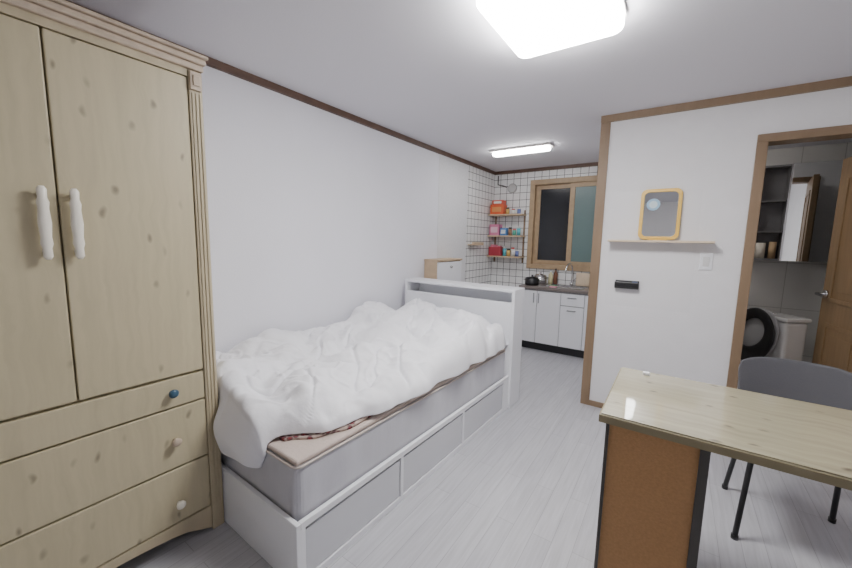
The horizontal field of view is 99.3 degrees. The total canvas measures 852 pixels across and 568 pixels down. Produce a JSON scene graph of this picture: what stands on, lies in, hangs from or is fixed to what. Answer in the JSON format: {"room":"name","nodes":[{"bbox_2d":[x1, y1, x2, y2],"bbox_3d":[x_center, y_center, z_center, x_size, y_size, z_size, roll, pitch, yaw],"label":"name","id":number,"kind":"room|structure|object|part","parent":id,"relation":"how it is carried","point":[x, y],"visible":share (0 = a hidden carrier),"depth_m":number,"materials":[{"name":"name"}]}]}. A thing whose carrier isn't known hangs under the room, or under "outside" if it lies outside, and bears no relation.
{"room":"studio apartment","nodes":[
{"label":"studio apartment","id":0,"kind":"room"},
{"bbox_2d":[201,66,467,352],"bbox_3d":[-0.843,-0.162,2.740,0.104,2.300,6.350,6,8,34],"label":"wall","id":1,"kind":"structure","parent":0,"point":[316,215],"depth_m":2.61,"materials":[{"name":"paint"}]},
{"bbox_2d":[66,0,495,174],"bbox_3d":[-0.772,-1.278,2.570,0.022,0.042,6.150,6,8,34],"label":"trim","id":2,"kind":"structure","parent":1,"relation":"attached to","point":[213,63],"depth_m":2.51,"materials":[{"name":"brown wood"}]},
{"bbox_3d":[0.310,-0.311,4.313,0.004,2.260,0.660,6,8,34],"label":"panel","id":3,"kind":"part","parent":1,"relation":"part of","materials":[{"name":"paint"}]},
{"bbox_2d":[465,165,494,283],"bbox_3d":[0.723,-0.375,4.905,0.006,2.260,0.790,6,8,34],"label":"wall tiles","id":4,"kind":"structure","parent":1,"relation":"attached to","point":[481,184],"depth_m":4.81,"materials":[{"name":"white tile"}]},
{"bbox_2d":[468,242,483,244],"bbox_3d":[0.647,-0.523,4.703,0.068,0.040,0.320,6,8,34],"label":"shelf","id":5,"kind":"object","parent":4,"relation":"attached to","point":[473,243],"depth_m":4.67,"materials":[{"name":"beige wood"}]},
{"bbox_2d":[69,0,851,171],"bbox_3d":[0.680,-1.188,1.570,3.750,0.080,6.350,6,8,34],"label":"ceiling","id":6,"kind":"structure","parent":0,"point":[438,74],"depth_m":1.91,"materials":[{"name":"white paint"}]},
{"bbox_2d":[489,142,553,156],"bbox_3d":[0.978,-1.380,3.744,0.640,0.055,0.140,6,8,34],"label":"ceiling lamp","id":7,"kind":"object","parent":6,"relation":"attached to","point":[541,147],"depth_m":3.69,"materials":[{"name":"white plastic"}]},
{"bbox_2d":[476,0,626,57],"bbox_3d":[0.511,-1.099,1.452,0.470,0.075,0.530,6,8,34],"label":"ceiling lamp","id":8,"kind":"object","parent":6,"relation":"attached to","point":[531,28],"depth_m":1.47,"materials":[{"name":"white plastic"}]},
{"bbox_2d":[116,347,851,567],"bbox_3d":[0.632,1.174,1.858,3.750,0.080,6.350,6,8,34],"label":"floor","id":9,"kind":"structure","parent":0,"point":[524,492],"depth_m":1.80,"materials":[{"name":"grey laminate"}]},
{"bbox_2d":[0,0,223,567],"bbox_3d":[-1.404,0.125,1.348,0.597,2.045,0.955,6,8,34],"label":"wardrobe","id":10,"kind":"object","parent":9,"relation":"on","point":[110,453],"visible":1,"depth_m":1.26,"materials":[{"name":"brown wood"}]},
{"bbox_3d":[-1.305,-0.172,1.011,0.024,1.190,0.399,6,8,34],"label":"door","id":11,"kind":"part","parent":10,"relation":"part of","materials":[{"name":"brown wood"}]},
{"bbox_3d":[-1.180,-0.189,1.121,0.026,0.227,0.032,6,8,34],"label":"handle","id":12,"kind":"part","parent":10,"relation":"part of","materials":[{"name":"white plastic"}]},
{"bbox_3d":[-1.138,-0.195,1.181,0.026,0.227,0.032,6,8,34],"label":"handle","id":13,"kind":"part","parent":10,"relation":"part of","materials":[{"name":"white plastic"}]},
{"bbox_3d":[-1.204,0.470,1.257,0.024,0.120,0.802,6,8,34],"label":"drawer","id":14,"kind":"part","parent":10,"relation":"part of","materials":[{"name":"brown wood"}]},
{"bbox_3d":[-1.208,0.664,1.280,0.024,0.256,0.802,6,8,34],"label":"drawer","id":15,"kind":"part","parent":10,"relation":"part of","materials":[{"name":"brown wood"}]},
{"bbox_3d":[-1.385,-0.860,1.228,0.596,0.060,0.955,6,8,34],"label":"cornice","id":16,"kind":"part","parent":10,"relation":"part of","materials":[{"name":"paint"}]},
{"bbox_3d":[-1.213,0.917,1.311,0.024,0.240,0.802,6,8,34],"label":"drawer","id":17,"kind":"part","parent":10,"relation":"part of","materials":[{"name":"brown wood"}]},
{"bbox_3d":[-1.076,-0.208,1.341,0.024,1.190,0.398,6,8,34],"label":"door","id":18,"kind":"part","parent":10,"relation":"part of","materials":[{"name":"brown wood"}]},
{"bbox_3d":[-1.023,0.443,1.465,0.035,0.036,0.036,6,8,34],"label":"knob","id":19,"kind":"part","parent":10,"relation":"part of","materials":[{"name":"blue"}]},
{"bbox_3d":[-1.027,0.650,1.490,0.035,0.036,0.036,6,8,34],"label":"knob","id":20,"kind":"part","parent":10,"relation":"part of","materials":[{"name":"paint"}]},
{"bbox_3d":[-1.032,0.927,1.524,0.035,0.036,0.036,6,8,34],"label":"knob","id":21,"kind":"part","parent":10,"relation":"part of","materials":[{"name":"white ceramic"}]},
{"bbox_2d":[221,277,524,567],"bbox_3d":[-0.280,0.552,2.489,1.110,0.965,2.140,6,9,36],"label":"bed","id":22,"kind":"object","parent":9,"relation":"on","point":[319,538],"visible":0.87,"depth_m":1.79,"materials":[{"name":"white laminate"}]},
{"bbox_3d":[-0.919,0.987,1.685,1.095,0.272,0.020,6,9,36],"label":"foot panel","id":23,"kind":"part","parent":22,"relation":"part of","materials":[{"name":"white laminate"}]},
{"bbox_3d":[-0.304,1.011,1.623,0.017,0.196,0.554,6,9,36],"label":"drawer","id":24,"kind":"part","parent":22,"relation":"part of","materials":[{"name":"white laminate"}]},
{"bbox_2d":[221,348,505,521],"bbox_3d":[-0.346,0.677,2.433,1.052,0.276,1.912,6,9,36],"label":"mattress","id":25,"kind":"object","parent":22,"relation":"on","point":[298,476],"visible":0.38,"depth_m":1.60,"materials":[{"name":"beige fabric"}]},
{"bbox_2d":[277,415,372,441],"bbox_3d":[-0.287,0.539,2.356,0.832,0.016,1.760,6,9,36],"label":"floral blanket","id":26,"kind":"object","parent":25,"relation":"on","point":[302,436],"visible":0.02,"depth_m":1.53,"materials":[{"name":"fabric"}]},
{"bbox_2d":[213,298,508,467],"bbox_3d":[-0.346,0.456,2.382,1.114,0.453,2.002,6,9,36],"label":"duvet","id":27,"kind":"object","parent":25,"relation":"on","point":[274,383],"visible":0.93,"depth_m":1.95,"materials":[{"name":"white fabric"}]},
{"bbox_2d":[267,348,504,465],"bbox_3d":[-0.344,0.552,2.418,1.035,0.024,1.893,6,9,36],"label":"quilt","id":28,"kind":"object","parent":25,"relation":"on","point":[305,452],"depth_m":1.52,"materials":[{"name":"beige fabric"}]},
{"bbox_3d":[0.050,0.959,2.104,0.017,0.196,0.586,6,9,36],"label":"drawer","id":29,"kind":"part","parent":22,"relation":"part of","materials":[{"name":"white laminate"}]},
{"bbox_3d":[0.296,0.469,3.264,1.100,0.965,0.200,6,9,36],"label":"headboard","id":30,"kind":"part","parent":22,"relation":"part of","materials":[{"name":"white laminate"}]},
{"bbox_3d":[0.415,0.906,2.601,0.017,0.196,0.592,6,9,36],"label":"drawer","id":31,"kind":"part","parent":22,"relation":"part of","materials":[{"name":"white laminate"}]},
{"bbox_2d":[424,258,461,280],"bbox_3d":[0.194,0.285,4.054,0.194,1.135,0.510,6,8,34],"label":"cabinet","id":32,"kind":"object","parent":9,"relation":"on","point":[436,268],"visible":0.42,"depth_m":3.85,"materials":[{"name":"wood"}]},
{"bbox_2d":[519,283,588,357],"bbox_3d":[1.715,0.431,4.476,1.037,0.803,0.494,6,8,34],"label":"kitchen cabinet","id":33,"kind":"object","parent":9,"relation":"on","point":[554,319],"depth_m":4.33,"materials":[{"name":"white laminate"}]},
{"bbox_3d":[1.263,0.393,4.519,0.214,0.640,0.018,6,8,34],"label":"door","id":34,"kind":"part","parent":33,"relation":"part of","materials":[{"name":"white laminate"}]},
{"bbox_2d":[524,275,540,285],"bbox_3d":[1.335,-0.054,4.556,0.170,0.127,0.170,0,7,-13],"label":"cooking pot","id":35,"kind":"object","parent":33,"relation":"on","point":[531,280],"visible":1,"depth_m":4.49,"materials":[{"name":"black metal"}]},
{"bbox_3d":[1.336,-0.093,4.552,0.170,0.047,0.170,6,8,34],"label":"lid","id":36,"kind":"part","parent":35,"relation":"part of","materials":[{"name":"black plastic"}]},
{"bbox_2d":[533,272,547,283],"bbox_3d":[1.491,-0.082,4.726,0.160,0.147,0.160,0,7,-12],"label":"cooking pot","id":37,"kind":"object","parent":33,"relation":"on","point":[542,277],"visible":0.84,"depth_m":4.66,"materials":[{"name":"silver metal"}]},
{"bbox_3d":[1.469,0.414,4.378,0.274,0.640,0.018,6,8,34],"label":"door","id":38,"kind":"part","parent":33,"relation":"part of","materials":[{"name":"white laminate"}]},
{"bbox_2d":[548,271,552,283],"bbox_3d":[1.627,-0.090,4.729,0.056,0.170,0.056,6,8,34],"label":"dish soap bottle","id":39,"kind":"object","parent":33,"relation":"on","point":[550,276],"visible":1,"depth_m":4.71,"materials":[{"name":"beige plastic"}]},
{"bbox_2d":[519,283,588,293],"bbox_3d":[1.724,0.053,4.432,1.037,0.035,0.489,6,8,34],"label":"countertop","id":40,"kind":"structure","parent":33,"relation":"on","point":[541,286],"depth_m":4.31,"materials":[{"name":"grey stone"}]},
{"bbox_2d":[553,269,557,283],"bbox_3d":[1.680,-0.100,4.697,0.050,0.200,0.050,6,8,34],"label":"sauce bottle","id":41,"kind":"object","parent":33,"relation":"on","point":[555,276],"visible":0.99,"depth_m":4.68,"materials":[{"name":"brown glass"}]},
{"bbox_2d":[545,284,588,289],"bbox_3d":[1.731,0.048,4.439,0.460,0.033,0.320,6,8,34],"label":"sink basin","id":42,"kind":"object","parent":33,"relation":"in","point":[558,285],"depth_m":4.52,"materials":[{"name":"silver metal"}]},
{"bbox_2d":[565,263,576,285],"bbox_3d":[1.792,-0.120,4.535,0.187,0.287,0.083,-2,7,-21],"label":"kitchen faucet","id":43,"kind":"object","parent":33,"relation":"on","point":[568,264],"visible":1,"depth_m":4.57,"materials":[{"name":"silver metal"}]},
{"bbox_3d":[1.789,-0.140,4.529,0.187,0.247,0.021,-5,9,-41],"label":"spout","id":44,"kind":"part","parent":43,"relation":"part of","materials":[{"name":"silver metal"}]},
{"bbox_3d":[1.691,0.512,4.235,0.257,0.490,0.018,6,8,34],"label":"drawer","id":45,"kind":"part","parent":33,"relation":"part of","materials":[{"name":"white laminate"}]},
{"bbox_3d":[1.697,0.190,4.195,0.257,0.140,0.018,6,8,34],"label":"drawer","id":46,"kind":"part","parent":33,"relation":"part of","materials":[{"name":"white laminate"}]},
{"bbox_2d":[576,273,589,286],"bbox_3d":[1.959,-0.055,4.525,0.160,0.164,0.014,6,8,34],"label":"chopping board","id":47,"kind":"object","parent":33,"relation":"on","point":[582,279],"visible":0.86,"depth_m":4.52,"materials":[{"name":"brown wood"}]},
{"bbox_3d":[1.906,0.460,4.079,0.252,0.640,0.018,6,8,34],"label":"door","id":48,"kind":"part","parent":33,"relation":"part of","materials":[{"name":"white laminate"}]},
{"bbox_2d":[594,367,851,567],"bbox_3d":[1.219,0.840,1.122,1.217,0.785,0.553,6,8,34],"label":"desk","id":49,"kind":"object","parent":9,"relation":"on","point":[662,432],"visible":1,"depth_m":1.15,"materials":[{"name":"brown wood"}]},
{"bbox_3d":[0.702,0.838,1.179,0.243,0.755,0.008,6,8,34],"label":"pedestal panel","id":50,"kind":"part","parent":49,"relation":"part of","materials":[{"name":"brown wood"}]},
{"bbox_2d":[722,357,851,540],"bbox_3d":[1.716,0.786,1.677,0.441,0.779,0.453,6,8,34],"label":"dining chair","id":51,"kind":"object","parent":9,"relation":"on","point":[809,382],"visible":0.32,"depth_m":1.77,"materials":[{"name":"grey plastic"}]},
{"bbox_3d":[1.813,0.503,1.777,0.441,0.237,0.106,6,8,34],"label":"backrest","id":52,"kind":"part","parent":51,"relation":"part of","materials":[{"name":"grey plastic"}]},
{"bbox_2d":[491,166,597,286],"bbox_3d":[2.433,-0.283,4.269,3.550,2.300,0.100,6,8,34],"label":"wall","id":53,"kind":"structure","parent":0,"point":[504,271],"depth_m":4.97,"materials":[{"name":"tile"}]},
{"bbox_2d":[487,210,526,262],"bbox_3d":[1.103,-0.653,4.977,0.478,0.710,0.189,6,8,34],"label":"shelf rack","id":54,"kind":"object","parent":53,"relation":"attached to","point":[524,214],"visible":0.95,"depth_m":4.92,"materials":[{"name":"brown wood"}]},
{"bbox_2d":[488,245,502,255],"bbox_3d":[0.985,-0.475,5.073,0.170,0.152,0.140,6,8,34],"label":"storage basket","id":55,"kind":"object","parent":54,"relation":"on","point":[494,250],"visible":0.8,"depth_m":5.02,"materials":[{"name":"red plastic"}]},
{"bbox_2d":[489,224,501,234],"bbox_3d":[0.972,-0.752,5.039,0.140,0.150,0.121,6,8,34],"label":"pack","id":56,"kind":"object","parent":54,"relation":"on","point":[494,228],"visible":0.77,"depth_m":4.99,"materials":[{"name":"pink"}]},
{"bbox_2d":[490,204,506,213],"bbox_3d":[1.004,-1.024,5.000,0.190,0.130,0.141,6,8,34],"label":"snack box","id":57,"kind":"object","parent":54,"relation":"on","point":[501,208],"visible":0.77,"depth_m":4.94,"materials":[{"name":"orange cardboard"}]},
{"bbox_2d":[492,200,505,204],"bbox_3d":[1.007,-1.117,4.981,0.160,0.060,0.111,6,8,34],"label":"cereal box","id":58,"kind":"object","parent":57,"relation":"on","point":[494,202],"visible":0.88,"depth_m":4.94,"materials":[{"name":"red"}]},
{"bbox_2d":[502,246,505,255],"bbox_3d":[1.081,-0.453,4.996,0.048,0.130,0.048,6,8,34],"label":"spice jar","id":59,"kind":"object","parent":54,"relation":"on","point":[504,247],"visible":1,"depth_m":4.98,"materials":[{"name":"teal plastic"}]},
{"bbox_2d":[500,228,508,234],"bbox_3d":[1.080,-0.718,4.980,0.090,0.100,0.101,6,8,34],"label":"box","id":60,"kind":"object","parent":54,"relation":"on","point":[503,231],"visible":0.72,"depth_m":4.94,"materials":[{"name":"blue cardboard"}]},
{"bbox_2d":[508,227,511,234],"bbox_3d":[1.145,-0.715,4.923,0.048,0.110,0.048,6,8,34],"label":"spice jar","id":61,"kind":"object","parent":54,"relation":"on","point":[510,228],"visible":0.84,"depth_m":4.90,"materials":[{"name":"brown glass"}]},
{"bbox_2d":[511,247,514,255],"bbox_3d":[1.180,-0.437,4.929,0.048,0.120,0.048,6,8,34],"label":"spice jar","id":62,"kind":"object","parent":54,"relation":"on","point":[512,248],"visible":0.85,"depth_m":4.91,"materials":[{"name":"white plastic"}]},
{"bbox_2d":[517,227,520,235],"bbox_3d":[1.243,-0.709,4.855,0.048,0.120,0.048,6,8,34],"label":"spice jar","id":63,"kind":"object","parent":54,"relation":"on","point":[518,228],"visible":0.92,"depth_m":4.84,"materials":[{"name":"teal plastic"}]},
{"bbox_2d":[498,176,516,192],"bbox_3d":[1.119,-1.373,4.993,0.283,0.245,0.020,6,8,34],"label":"air vent","id":64,"kind":"object","parent":53,"relation":"in","point":[512,188],"visible":1,"depth_m":4.96,"materials":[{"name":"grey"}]},
{"bbox_2d":[496,162,597,174],"bbox_3d":[1.649,-1.478,4.611,1.628,0.042,0.022,6,8,34],"label":"trim","id":65,"kind":"structure","parent":53,"relation":"attached to","point":[592,163],"depth_m":4.65,"materials":[{"name":"brown wood"}]},
{"bbox_2d":[526,175,596,271],"bbox_3d":[1.841,-0.752,4.585,1.080,1.160,0.095,6,8,34],"label":"window","id":66,"kind":"structure","parent":53,"relation":"in","point":[534,183],"depth_m":4.67,"materials":[{"name":"brown wood"}]},
{"bbox_3d":[1.676,-0.771,4.737,0.505,1.035,0.030,6,8,34],"label":"sash","id":67,"kind":"part","parent":66,"relation":"part of","materials":[{"name":"beige wood"}]},
{"bbox_3d":[1.676,-0.771,4.737,0.385,0.925,0.006,6,8,34],"label":"pane","id":68,"kind":"part","parent":66,"relation":"part of","materials":[{"name":"black glass"}]},
{"bbox_3d":[2.016,-0.730,4.454,0.510,1.035,0.030,6,8,34],"label":"sash","id":69,"kind":"part","parent":66,"relation":"part of","materials":[{"name":"beige wood"}]},
{"bbox_3d":[2.016,-0.730,4.454,0.390,0.925,0.006,6,8,34],"label":"pane","id":70,"kind":"part","parent":66,"relation":"part of","materials":[{"name":"teal glass"}]},
{"bbox_2d":[614,280,638,289],"bbox_3d":[1.528,0.004,2.759,0.160,0.060,0.055,6,8,34],"label":"cable box","id":71,"kind":"object","parent":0,"point":[626,284],"depth_m":2.74,"materials":[{"name":"black plastic"}]},
{"bbox_2d":[589,86,851,402],"bbox_3d":[2.146,-0.063,2.416,1.900,2.300,0.100,6,8,34],"label":"wall","id":72,"kind":"structure","parent":0,"point":[712,150],"depth_m":2.51,"materials":[{"name":"white paint"}]},
{"bbox_2d":[580,122,610,404],"bbox_3d":[1.379,-0.117,2.937,0.067,2.250,0.112,6,8,34],"label":"trim","id":73,"kind":"structure","parent":72,"relation":"attached to","point":[605,127],"depth_m":2.88,"materials":[{"name":"brown wood"}]},
{"bbox_2d":[589,400,603,407],"bbox_3d":[1.706,1.021,2.772,0.852,0.045,0.010,6,8,34],"label":"baseboard","id":74,"kind":"structure","parent":72,"relation":"attached to","point":[591,402],"depth_m":2.98,"materials":[{"name":"brown wood"}]},
{"bbox_2d":[604,189,702,312],"bbox_3d":[1.655,-0.245,2.676,0.550,0.860,0.002,6,8,34],"label":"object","id":75,"kind":"object","parent":72,"relation":"attached to","point":[664,272],"visible":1,"depth_m":2.69,"materials":[{"name":"white paint"}]},
{"bbox_2d":[608,240,714,242],"bbox_3d":[1.662,-0.305,2.595,0.638,0.015,0.115,6,8,34],"label":"wall shelf","id":76,"kind":"object","parent":72,"relation":"attached to","point":[658,241],"visible":1,"depth_m":2.53,"materials":[{"name":"brown wood"}]},
{"bbox_2d":[638,188,682,239],"bbox_3d":[1.680,-0.498,2.603,0.250,0.365,0.022,6,7,34],"label":"mirror","id":77,"kind":"object","parent":76,"relation":"on","point":[660,209],"visible":0.99,"depth_m":2.60,"materials":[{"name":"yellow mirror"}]},
{"bbox_2d":[699,253,712,269],"bbox_3d":[1.926,-0.154,2.490,0.070,0.115,0.014,6,8,34],"label":"light switch","id":78,"kind":"object","parent":72,"relation":"attached to","point":[706,259],"visible":1,"depth_m":2.49,"materials":[{"name":"white plastic"}]},
{"bbox_2d":[601,76,851,122],"bbox_3d":[2.129,-1.174,2.233,1.912,0.050,0.022,6,8,34],"label":"trim","id":79,"kind":"structure","parent":72,"relation":"attached to","point":[842,82],"depth_m":2.32,"materials":[{"name":"brown wood"}]},
{"bbox_2d":[726,124,851,388],"bbox_3d":[2.414,0.096,2.248,0.743,2.037,0.138,6,8,34],"label":"door frame","id":80,"kind":"structure","parent":72,"relation":"attached to","point":[843,131],"depth_m":2.32,"materials":[{"name":"brown wood"}]},
{"bbox_2d":[812,156,851,371],"bbox_3d":[2.844,0.087,2.423,0.036,1.910,0.630,5,8,26],"label":"leaf","id":81,"kind":"object","parent":72,"relation":"attached to","point":[840,316],"visible":0.43,"depth_m":2.57,"materials":[{"name":"brown wood"}]},
{"bbox_2d":[814,292,826,297],"bbox_3d":[2.882,0.080,2.628,0.052,0.027,0.132,5,8,26],"label":"lever","id":82,"kind":"object","parent":81,"relation":"attached to","point":[821,294],"visible":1,"depth_m":2.64,"materials":[{"name":"silver metal"}]},
{"bbox_2d":[818,322,851,372],"bbox_3d":[2.814,0.626,2.499,0.008,0.660,0.430,5,8,26],"label":"trim","id":83,"kind":"structure","parent":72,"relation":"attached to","point":[838,351],"depth_m":2.49,"materials":[{"name":"brown wood"}]},
{"bbox_2d":[747,142,851,362],"bbox_3d":[2.881,-0.107,3.396,1.800,2.180,0.050,6,8,34],"label":"wall","id":84,"kind":"structure","parent":0,"point":[784,287],"depth_m":3.14,"materials":[{"name":"tile"}]},
{"bbox_2d":[754,160,842,262],"bbox_3d":[3.178,-0.588,3.009,0.700,0.800,0.160,6,8,34],"label":"upper cabinet","id":85,"kind":"object","parent":84,"relation":"attached to","point":[799,200],"visible":0.81,"depth_m":2.99,"materials":[{"name":"grey"}]},
{"bbox_2d":[754,243,765,257],"bbox_3d":[2.947,-0.297,3.213,0.090,0.135,0.090,6,8,34],"label":"cup","id":86,"kind":"object","parent":85,"relation":"on","point":[760,248],"depth_m":3.18,"materials":[{"name":"beige ceramic"}]},
{"bbox_2d":[767,242,776,258],"bbox_3d":[3.021,-0.295,3.162,0.050,0.145,0.050,6,8,34],"label":"toiletry bottle","id":87,"kind":"object","parent":85,"relation":"on","point":[772,245],"depth_m":3.15,"materials":[{"name":"beige"}]},
{"bbox_2d":[768,138,851,149],"bbox_3d":[2.577,-1.148,2.793,1.800,0.020,1.198,6,8,34],"label":"ceiling","id":88,"kind":"structure","parent":0,"point":[847,140],"depth_m":2.96,"materials":[{"name":"grey paint"}]},
{"bbox_2d":[827,173,851,307],"bbox_3d":[2.832,-0.297,2.386,0.008,0.900,0.430,5,8,26],"label":"trim","id":89,"kind":"structure","parent":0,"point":[844,283],"depth_m":2.49,"materials":[{"name":"brown wood"}]},
{"bbox_3d":[2.519,1.022,3.037,1.800,0.012,1.148,6,8,34],"label":"floor","id":90,"kind":"structure","parent":0,"visible":0},
{"bbox_2d":[737,308,811,388],"bbox_3d":[2.578,0.605,2.963,0.634,0.835,0.420,1,7,-2],"label":"toilet","id":91,"kind":"object","parent":90,"relation":"on","point":[767,333],"visible":0.44,"depth_m":2.79,"materials":[{"name":"white ceramic"}]},
{"bbox_3d":[2.675,0.401,2.942,0.075,0.419,0.372,1,7,-2],"label":"seat lid","id":92,"kind":"part","parent":91,"relation":"part of","materials":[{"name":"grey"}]},
{"bbox_3d":[2.797,0.467,2.955,0.180,0.400,0.400,1,7,-2],"label":"tank","id":93,"kind":"part","parent":91,"relation":"part of","materials":[{"name":"white ceramic"}]},
{"bbox_3d":[2.802,0.254,2.929,0.200,0.030,0.420,1,7,-2],"label":"tank lid","id":94,"kind":"part","parent":91,"relation":"part of","materials":[{"name":"white ceramic"}]}
]}

